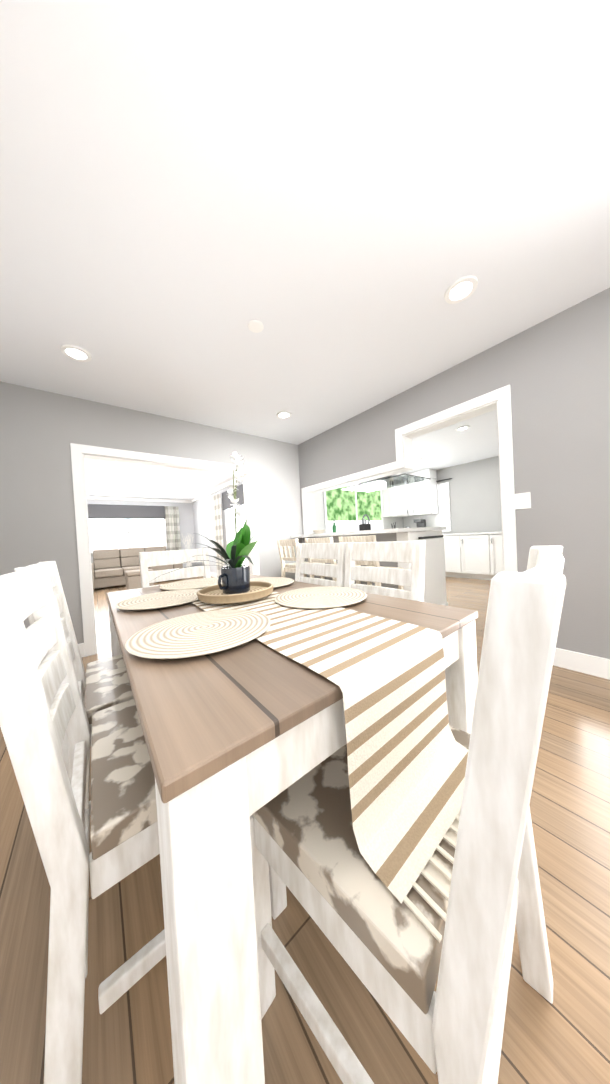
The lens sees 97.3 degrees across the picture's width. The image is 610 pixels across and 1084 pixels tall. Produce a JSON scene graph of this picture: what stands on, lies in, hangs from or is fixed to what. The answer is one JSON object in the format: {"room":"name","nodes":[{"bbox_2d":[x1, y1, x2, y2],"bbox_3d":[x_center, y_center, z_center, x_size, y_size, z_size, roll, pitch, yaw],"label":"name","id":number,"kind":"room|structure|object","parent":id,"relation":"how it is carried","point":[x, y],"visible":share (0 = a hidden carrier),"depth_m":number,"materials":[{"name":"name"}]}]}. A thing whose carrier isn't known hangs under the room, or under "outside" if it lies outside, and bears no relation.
{"room":"dining room","nodes":[
{"label":"dining room","id":0,"kind":"room"},
{"bbox_2d":[87,499,195,567],"bbox_3d":[-5.052,-0.087,8.053,3.610,2.440,0.150,-4,1,-38],"label":"wall","id":1,"kind":"structure","parent":0,"point":[186,519],"depth_m":8.78,"materials":[{"name":"grey paint"}]},
{"bbox_2d":[88,504,166,552],"bbox_3d":[-5.157,-0.413,7.842,2.000,1.350,0.058,-4,1,-38],"label":"living room window","id":2,"kind":"structure","parent":1,"relation":"in","point":[117,533],"depth_m":7.82,"materials":[{"name":"white glass"}]},
{"bbox_2d":[87,504,164,518],"bbox_3d":[-5.167,-0.878,7.815,2.020,0.400,0.020,-4,1,-38],"label":"window shade","id":3,"kind":"object","parent":2,"relation":"attached to","point":[102,511],"visible":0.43,"depth_m":7.77,"materials":[{"name":"grey fabric"}]},
{"bbox_2d":[165,506,180,550],"bbox_3d":[-4.156,-0.038,8.497,0.400,2.170,0.060,-4,1,-38],"label":"window curtain","id":4,"kind":"object","parent":2,"relation":"hanging from","point":[172,528],"visible":0.5,"depth_m":8.49,"materials":[{"name":"beige fabric"}]},
{"bbox_2d":[87,496,190,502],"bbox_3d":[-5.102,-1.258,7.894,3.300,0.090,0.080,-4,1,-38],"label":"crown molding","id":5,"kind":"structure","parent":1,"relation":"attached to","point":[88,497],"depth_m":7.93,"materials":[{"name":"white wood"}]},
{"bbox_2d":[0,381,302,643],"bbox_3d":[-1.346,-0.194,3.233,3.460,2.440,0.150,-4,1,-38],"label":"wall","id":6,"kind":"structure","parent":0,"point":[41,431],"depth_m":2.49,"materials":[{"name":"grey paint"}]},
{"bbox_2d":[40,643,84,663],"bbox_3d":[-2.321,1.031,2.331,0.625,0.130,0.019,-4,1,-38],"label":"baseboard","id":7,"kind":"structure","parent":6,"relation":"attached to","point":[81,646],"depth_m":2.51,"materials":[{"name":"white"}]},
{"bbox_2d":[70,443,259,656],"bbox_3d":[-1.438,0.033,3.155,1.885,2.004,0.182,-4,1,-38],"label":"trim","id":8,"kind":"structure","parent":6,"relation":"attached to","point":[80,453],"depth_m":2.59,"materials":[{"name":"white wood"}]},
{"bbox_2d":[193,480,242,572],"bbox_3d":[-1.814,-0.234,6.737,0.150,2.440,5.930,-4,1,-38],"label":"wall","id":9,"kind":"structure","parent":0,"point":[203,516],"depth_m":7.95,"materials":[{"name":"grey paint"}]},
{"bbox_2d":[210,572,216,577],"bbox_3d":[-2.779,0.952,7.927,0.019,0.130,2.777,-4,1,-38],"label":"baseboard","id":10,"kind":"structure","parent":9,"relation":"attached to","point":[212,574],"depth_m":7.74,"materials":[{"name":"white"}]},
{"bbox_2d":[191,477,242,502],"bbox_3d":[-1.959,-1.402,6.650,0.080,0.090,5.930,-4,1,-38],"label":"crown molding","id":11,"kind":"structure","parent":9,"relation":"attached to","point":[215,490],"depth_m":7.27,"materials":[{"name":"white wood"}]},
{"bbox_2d":[212,493,224,577],"bbox_3d":[-2.236,-0.121,6.950,0.060,2.190,0.570,-4,1,-38],"label":"door curtain","id":12,"kind":"object","parent":9,"relation":"hanging from","point":[217,515],"visible":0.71,"depth_m":6.90,"materials":[{"name":"beige fabric"}]},
{"bbox_2d":[222,484,243,509],"bbox_3d":[-1.527,-1.038,6.078,0.020,0.440,1.810,-4,1,-38],"label":"door shade","id":13,"kind":"object","parent":9,"relation":"attached to","point":[226,502],"visible":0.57,"depth_m":6.30,"materials":[{"name":"grey fabric"}]},
{"bbox_2d":[225,504,247,564],"bbox_3d":[-1.438,-0.062,6.125,0.033,2.080,1.750,-4,1,-38],"label":"door","id":14,"kind":"structure","parent":9,"relation":"in","point":[230,523],"depth_m":6.51,"materials":[{"name":"white wood"}]},
{"bbox_2d":[0,576,609,1083],"bbox_3d":[0.083,0.977,4.594,7.560,0.100,11.900,-4,1,-38],"label":"floor","id":15,"kind":"structure","parent":0,"point":[564,1038],"depth_m":0.65,"materials":[{"name":"brown wood"}]},
{"bbox_2d":[14,561,133,814],"bbox_3d":[-0.738,0.549,1.129,0.547,0.970,0.470,-4,1,-38],"label":"dining chair","id":16,"kind":"object","parent":15,"relation":"on","point":[104,683],"visible":0.27,"depth_m":1.09,"materials":[{"name":"white wood"}]},
{"bbox_2d":[91,546,182,588],"bbox_3d":[-4.593,0.615,7.216,2.200,0.920,0.994,-4,1,-38],"label":"sofa","id":17,"kind":"object","parent":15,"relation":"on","point":[110,567],"visible":0.52,"depth_m":7.02,"materials":[{"name":"fabric"}]},
{"bbox_2d":[124,568,153,589],"bbox_3d":[-3.784,0.853,6.133,0.520,0.420,0.520,-4,1,-38],"label":"ottoman","id":18,"kind":"object","parent":15,"relation":"on","point":[133,579],"visible":0.67,"depth_m":5.88,"materials":[{"name":"fabric"}]},
{"bbox_2d":[0,566,286,1083],"bbox_3d":[-0.419,0.539,0.756,0.547,0.970,0.470,-4,1,-38],"label":"dining chair","id":19,"kind":"object","parent":15,"relation":"on","point":[42,710],"visible":0.73,"depth_m":0.50,"materials":[{"name":"white wood"}]},
{"bbox_2d":[139,548,210,587],"bbox_3d":[-0.798,0.539,1.835,0.470,0.970,0.547,-4,1,-38],"label":"dining chair","id":20,"kind":"object","parent":15,"relation":"on","point":[156,558],"visible":0.23,"depth_m":2.00,"materials":[{"name":"white wood"}]},
{"bbox_2d":[182,532,193,566],"bbox_3d":[-3.620,0.366,8.351,0.394,1.372,0.378,-4,1,-38],"label":"flowers","id":21,"kind":"object","parent":15,"relation":"on","point":[188,564],"visible":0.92,"depth_m":8.32,"materials":[{"name":"white plant"}]},
{"bbox_2d":[106,574,477,1083],"bbox_3d":[-0.274,0.629,1.181,0.880,0.760,1.570,-4,1,-38],"label":"dining table","id":22,"kind":"object","parent":15,"relation":"on","point":[236,737],"visible":0.65,"depth_m":0.35,"materials":[{"name":"white wood"}]},
{"bbox_2d":[115,589,198,609],"bbox_3d":[-0.629,0.253,1.209,0.372,0.008,0.372,-4,1,-38],"label":"placemat","id":23,"kind":"object","parent":22,"relation":"on","point":[163,599],"visible":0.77,"depth_m":1.15,"materials":[{"name":"beige wicker"}]},
{"bbox_2d":[125,609,270,658],"bbox_3d":[-0.283,0.243,0.755,0.372,0.008,0.372,-4,1,-38],"label":"placemat","id":24,"kind":"object","parent":22,"relation":"on","point":[198,634],"visible":0.94,"depth_m":0.70,"materials":[{"name":"beige wicker"}]},
{"bbox_2d":[250,577,293,587],"bbox_3d":[-0.246,0.227,1.499,0.372,0.008,0.372,-4,1,-38],"label":"placemat","id":25,"kind":"object","parent":22,"relation":"on","point":[278,581],"visible":0.5,"depth_m":1.52,"materials":[{"name":"beige wicker"}]},
{"bbox_2d":[158,577,467,942],"bbox_3d":[-0.288,0.376,1.176,0.350,0.268,1.880,-4,1,-38],"label":"table runner","id":26,"kind":"object","parent":22,"relation":"on","point":[407,754],"visible":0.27,"depth_m":0.53,"materials":[{"name":"beige fabric"}]},
{"bbox_2d":[159,578,221,589],"bbox_3d":[-0.661,0.247,1.605,0.372,0.008,0.372,-4,1,-38],"label":"placemat","id":27,"kind":"object","parent":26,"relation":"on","point":[193,583],"visible":0.9,"depth_m":1.55,"materials":[{"name":"beige wicker"}]},
{"bbox_2d":[197,581,272,603],"bbox_3d":[-0.297,0.214,1.166,0.320,0.034,0.320,-4,1,-38],"label":"tray","id":28,"kind":"object","parent":26,"relation":"on","point":[214,594],"visible":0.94,"depth_m":1.06,"materials":[{"name":"brown wood"}]},
{"bbox_2d":[218,565,249,594],"bbox_3d":[-0.309,0.163,1.150,0.124,0.112,0.160,-2,1,32],"label":"plant pot","id":29,"kind":"object","parent":28,"relation":"on","point":[235,580],"visible":0.92,"depth_m":1.11,"materials":[{"name":"blue"}]},
{"bbox_2d":[151,451,258,580],"bbox_3d":[-0.371,-0.141,1.048,0.460,0.588,0.546,-4,1,-38],"label":"plant","id":30,"kind":"object","parent":29,"relation":"in","point":[239,548],"visible":0.98,"depth_m":1.19,"materials":[{"name":"green plant"}]},
{"bbox_2d":[274,586,366,608],"bbox_3d":[0.062,0.218,1.092,0.372,0.008,0.372,-4,1,-38],"label":"placemat","id":31,"kind":"object","parent":22,"relation":"on","point":[320,597],"visible":0.98,"depth_m":1.04,"materials":[{"name":"beige wicker"}]},
{"bbox_2d":[277,539,324,578],"bbox_3d":[-0.040,0.452,3.541,0.461,1.000,0.420,-4,1,-38],"label":"bar stool","id":32,"kind":"object","parent":15,"relation":"on","point":[289,567],"visible":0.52,"depth_m":3.47,"materials":[{"name":"brown wood"}]},
{"bbox_2d":[295,542,345,586],"bbox_3d":[-0.064,0.503,1.674,0.547,0.970,0.470,-4,1,-38],"label":"dining chair","id":33,"kind":"object","parent":15,"relation":"on","point":[335,551],"visible":0.29,"depth_m":1.80,"materials":[{"name":"white wood"}]},
{"bbox_2d":[305,537,360,583],"bbox_3d":[0.331,0.441,3.070,0.461,1.000,0.420,-4,1,-38],"label":"bar stool","id":34,"kind":"object","parent":15,"relation":"on","point":[320,540],"visible":0.23,"depth_m":2.92,"materials":[{"name":"brown wood"}]},
{"bbox_2d":[338,535,403,589],"bbox_3d":[0.666,0.431,2.646,0.461,1.000,0.420,-4,1,-38],"label":"bar stool","id":35,"kind":"object","parent":15,"relation":"on","point":[370,538],"visible":0.23,"depth_m":2.47,"materials":[{"name":"brown wood"}]},
{"bbox_2d":[344,540,424,601],"bbox_3d":[0.240,0.494,1.296,0.547,0.970,0.470,-4,1,-38],"label":"dining chair","id":36,"kind":"object","parent":15,"relation":"on","point":[413,552],"visible":0.27,"depth_m":1.40,"materials":[{"name":"white wood"}]},
{"bbox_2d":[339,530,447,605],"bbox_3d":[0.888,0.397,3.655,0.784,1.012,1.674,-4,1,-38],"label":"base cabinet","id":37,"kind":"object","parent":15,"relation":"on","point":[434,584],"visible":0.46,"depth_m":3.08,"materials":[{"name":"white wood"}]},
{"bbox_2d":[291,526,446,537],"bbox_3d":[0.751,-0.125,3.622,1.040,0.039,1.795,-4,1,-38],"label":"countertop","id":38,"kind":"structure","parent":37,"relation":"on","point":[376,531],"depth_m":2.98,"materials":[{"name":"stone"}]},
{"bbox_2d":[312,530,324,533],"bbox_3d":[0.210,-0.150,3.982,0.210,0.055,0.210,-4,1,-38],"label":"bowl","id":39,"kind":"object","parent":38,"relation":"on","point":[317,531],"visible":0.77,"depth_m":3.92,"materials":[{"name":"beige ceramic"}]},
{"bbox_2d":[332,520,336,531],"bbox_3d":[0.449,-0.235,4.075,0.064,0.195,0.076,-4,1,-38],"label":"soap bottle","id":40,"kind":"object","parent":38,"relation":"on","point":[334,528],"visible":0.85,"depth_m":4.06,"materials":[{"name":"green"}]},
{"bbox_2d":[359,519,370,530],"bbox_3d":[0.845,-0.238,3.784,0.140,0.173,0.100,-4,1,-38],"label":"sink caddy","id":41,"kind":"object","parent":38,"relation":"on","point":[363,526],"visible":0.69,"depth_m":3.75,"materials":[{"name":"black plastic"}]},
{"bbox_2d":[249,546,565,1083],"bbox_3d":[0.196,0.510,0.578,0.547,0.970,0.470,-2,1,44],"label":"dining chair","id":42,"kind":"object","parent":15,"relation":"on","point":[398,957],"visible":0.81,"depth_m":0.33,"materials":[{"name":"white wood"}]},
{"bbox_2d":[442,535,461,577],"bbox_3d":[3.263,0.294,5.863,0.618,0.880,0.512,-4,1,-38],"label":"base cabinet","id":43,"kind":"object","parent":15,"relation":"on","point":[453,568],"depth_m":5.62,"materials":[{"name":"white wood"}]},
{"bbox_2d":[458,534,489,579],"bbox_3d":[3.578,0.285,5.463,0.618,0.880,0.508,-4,1,-38],"label":"base cabinet","id":44,"kind":"object","parent":15,"relation":"on","point":[475,556],"depth_m":5.29,"materials":[{"name":"white wood"}]},
{"bbox_2d":[486,534,502,579],"bbox_3d":[3.894,0.275,5.062,0.618,0.880,0.512,-4,1,-38],"label":"base cabinet","id":45,"kind":"object","parent":15,"relation":"on","point":[494,541],"depth_m":5.01,"materials":[{"name":"white wood"}]},
{"bbox_2d":[442,531,501,535],"bbox_3d":[3.522,-0.176,5.494,0.625,0.036,3.672,-4,1,-38],"label":"countertop","id":46,"kind":"structure","parent":45,"relation":"on","point":[475,533],"depth_m":5.25,"materials":[{"name":"stone"}]},
{"bbox_2d":[414,519,425,527],"bbox_3d":[2.748,-0.356,6.409,0.224,0.368,0.180,-4,1,-38],"label":"coffee maker","id":47,"kind":"object","parent":46,"relation":"on","point":[420,522],"visible":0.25,"depth_m":6.37,"materials":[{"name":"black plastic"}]},
{"bbox_2d":[0,0,609,499],"bbox_3d":[-0.052,-1.559,4.547,7.560,0.100,11.900,-4,1,-38],"label":"ceiling","id":48,"kind":"structure","parent":0,"point":[336,198],"depth_m":1.14,"materials":[{"name":"white paint"}]},
{"bbox_2d":[60,344,91,361],"bbox_3d":[-1.661,-1.369,1.948,0.176,0.011,0.176,-4,1,-38],"label":"recessed light","id":49,"kind":"object","parent":48,"relation":"in","point":[76,353],"visible":0.98,"depth_m":1.94,"materials":[{"name":"white plastic"}]},
{"bbox_2d":[248,320,263,332],"bbox_3d":[-0.328,-1.436,1.791,0.104,0.011,0.104,-4,1,-38],"label":"ceiling detector","id":50,"kind":"object","parent":48,"relation":"attached to","point":[255,326],"visible":1,"depth_m":1.78,"materials":[{"name":"white plastic"}]},
{"bbox_2d":[277,411,291,418],"bbox_3d":[-0.240,-1.466,3.097,0.176,0.011,0.176,-4,1,-38],"label":"recessed light","id":51,"kind":"object","parent":48,"relation":"in","point":[284,414],"visible":0.96,"depth_m":3.09,"materials":[{"name":"white plastic"}]},
{"bbox_2d":[341,473,430,491],"bbox_3d":[1.022,-1.153,3.563,0.600,0.783,0.980,-4,1,-38],"label":"range hood","id":52,"kind":"object","parent":48,"relation":"hanging from","point":[394,480],"visible":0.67,"depth_m":3.47,"materials":[{"name":"silver metal"}]},
{"bbox_2d":[444,275,477,303],"bbox_3d":[0.929,-1.500,1.600,0.176,0.011,0.176,-4,1,-38],"label":"recessed light","id":53,"kind":"object","parent":48,"relation":"in","point":[461,289],"visible":1,"depth_m":1.59,"materials":[{"name":"white plastic"}]},
{"bbox_2d":[455,425,469,430],"bbox_3d":[2.232,-1.610,3.802,0.176,0.011,0.176,-4,1,-38],"label":"recessed light","id":54,"kind":"object","parent":48,"relation":"in","point":[462,428],"visible":0.96,"depth_m":3.80,"materials":[{"name":"white"}]},
{"bbox_2d":[314,483,402,536],"bbox_3d":[1.194,-0.382,6.108,3.800,2.440,0.150,-4,1,-38],"label":"wall","id":55,"kind":"structure","parent":0,"point":[319,513],"depth_m":5.35,"materials":[{"name":"grey paint"}]},
{"bbox_2d":[323,485,383,535],"bbox_3d":[1.145,-0.712,5.948,1.920,1.090,0.048,-4,1,-38],"label":"sink window","id":56,"kind":"structure","parent":55,"relation":"in","point":[346,510],"depth_m":5.86,"materials":[{"name":"white"}]},
{"bbox_2d":[362,514,369,523],"bbox_3d":[1.342,-0.350,5.923,0.271,0.526,0.071,-4,1,-38],"label":"kitchen faucet","id":57,"kind":"object","parent":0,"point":[367,517],"visible":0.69,"depth_m":5.89,"materials":[{"name":"silver metal"}]},
{"bbox_2d":[403,456,501,533],"bbox_3d":[3.862,-0.515,5.668,0.150,2.440,3.850,-4,1,-38],"label":"wall","id":58,"kind":"structure","parent":0,"point":[475,501],"depth_m":5.77,"materials":[{"name":"grey paint"}]},
{"bbox_2d":[382,469,437,516],"bbox_3d":[2.521,-1.156,6.473,0.872,1.032,0.932,-4,1,-38],"label":"upper cabinet","id":59,"kind":"object","parent":58,"relation":"attached to","point":[420,498],"visible":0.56,"depth_m":6.38,"materials":[{"name":"white wood"}]},
{"bbox_2d":[403,514,438,531],"bbox_3d":[2.906,-0.426,6.758,0.004,0.473,0.930,-4,1,-38],"label":"backsplash","id":60,"kind":"structure","parent":58,"relation":"attached to","point":[432,520],"depth_m":6.64,"materials":[{"name":"white tile"}]},
{"bbox_2d":[436,478,451,531],"bbox_3d":[3.260,-0.846,6.219,0.072,1.204,0.350,-4,1,-38],"label":"kitchen window","id":61,"kind":"structure","parent":58,"relation":"in","point":[443,491],"depth_m":6.26,"materials":[{"name":"white glass"}]},
{"bbox_2d":[298,288,609,658],"bbox_3d":[1.722,-0.335,2.045,0.150,2.440,5.520,-4,1,-38],"label":"wall","id":62,"kind":"structure","parent":0,"point":[553,372],"depth_m":1.88,"materials":[{"name":"grey paint"}]},
{"bbox_2d":[301,385,517,590],"bbox_3d":[0.860,-0.134,3.139,0.166,2.093,2.632,-4,1,-38],"label":"trim","id":63,"kind":"structure","parent":62,"relation":"attached to","point":[499,399],"depth_m":2.33,"materials":[{"name":"white wood"}]},
{"bbox_2d":[514,492,530,509],"bbox_3d":[1.633,-0.309,2.031,0.008,0.120,0.120,-4,1,-38],"label":"switch plate","id":64,"kind":"object","parent":62,"relation":"attached to","point":[522,500],"visible":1,"depth_m":2.02,"materials":[{"name":"white plastic"}]},
{"bbox_2d":[553,648,609,679],"bbox_3d":[2.538,0.799,0.972,0.019,0.130,2.813,-4,1,-38],"label":"baseboard","id":65,"kind":"structure","parent":62,"relation":"attached to","point":[585,663],"depth_m":1.81,"materials":[{"name":"white wood"}]}
]}

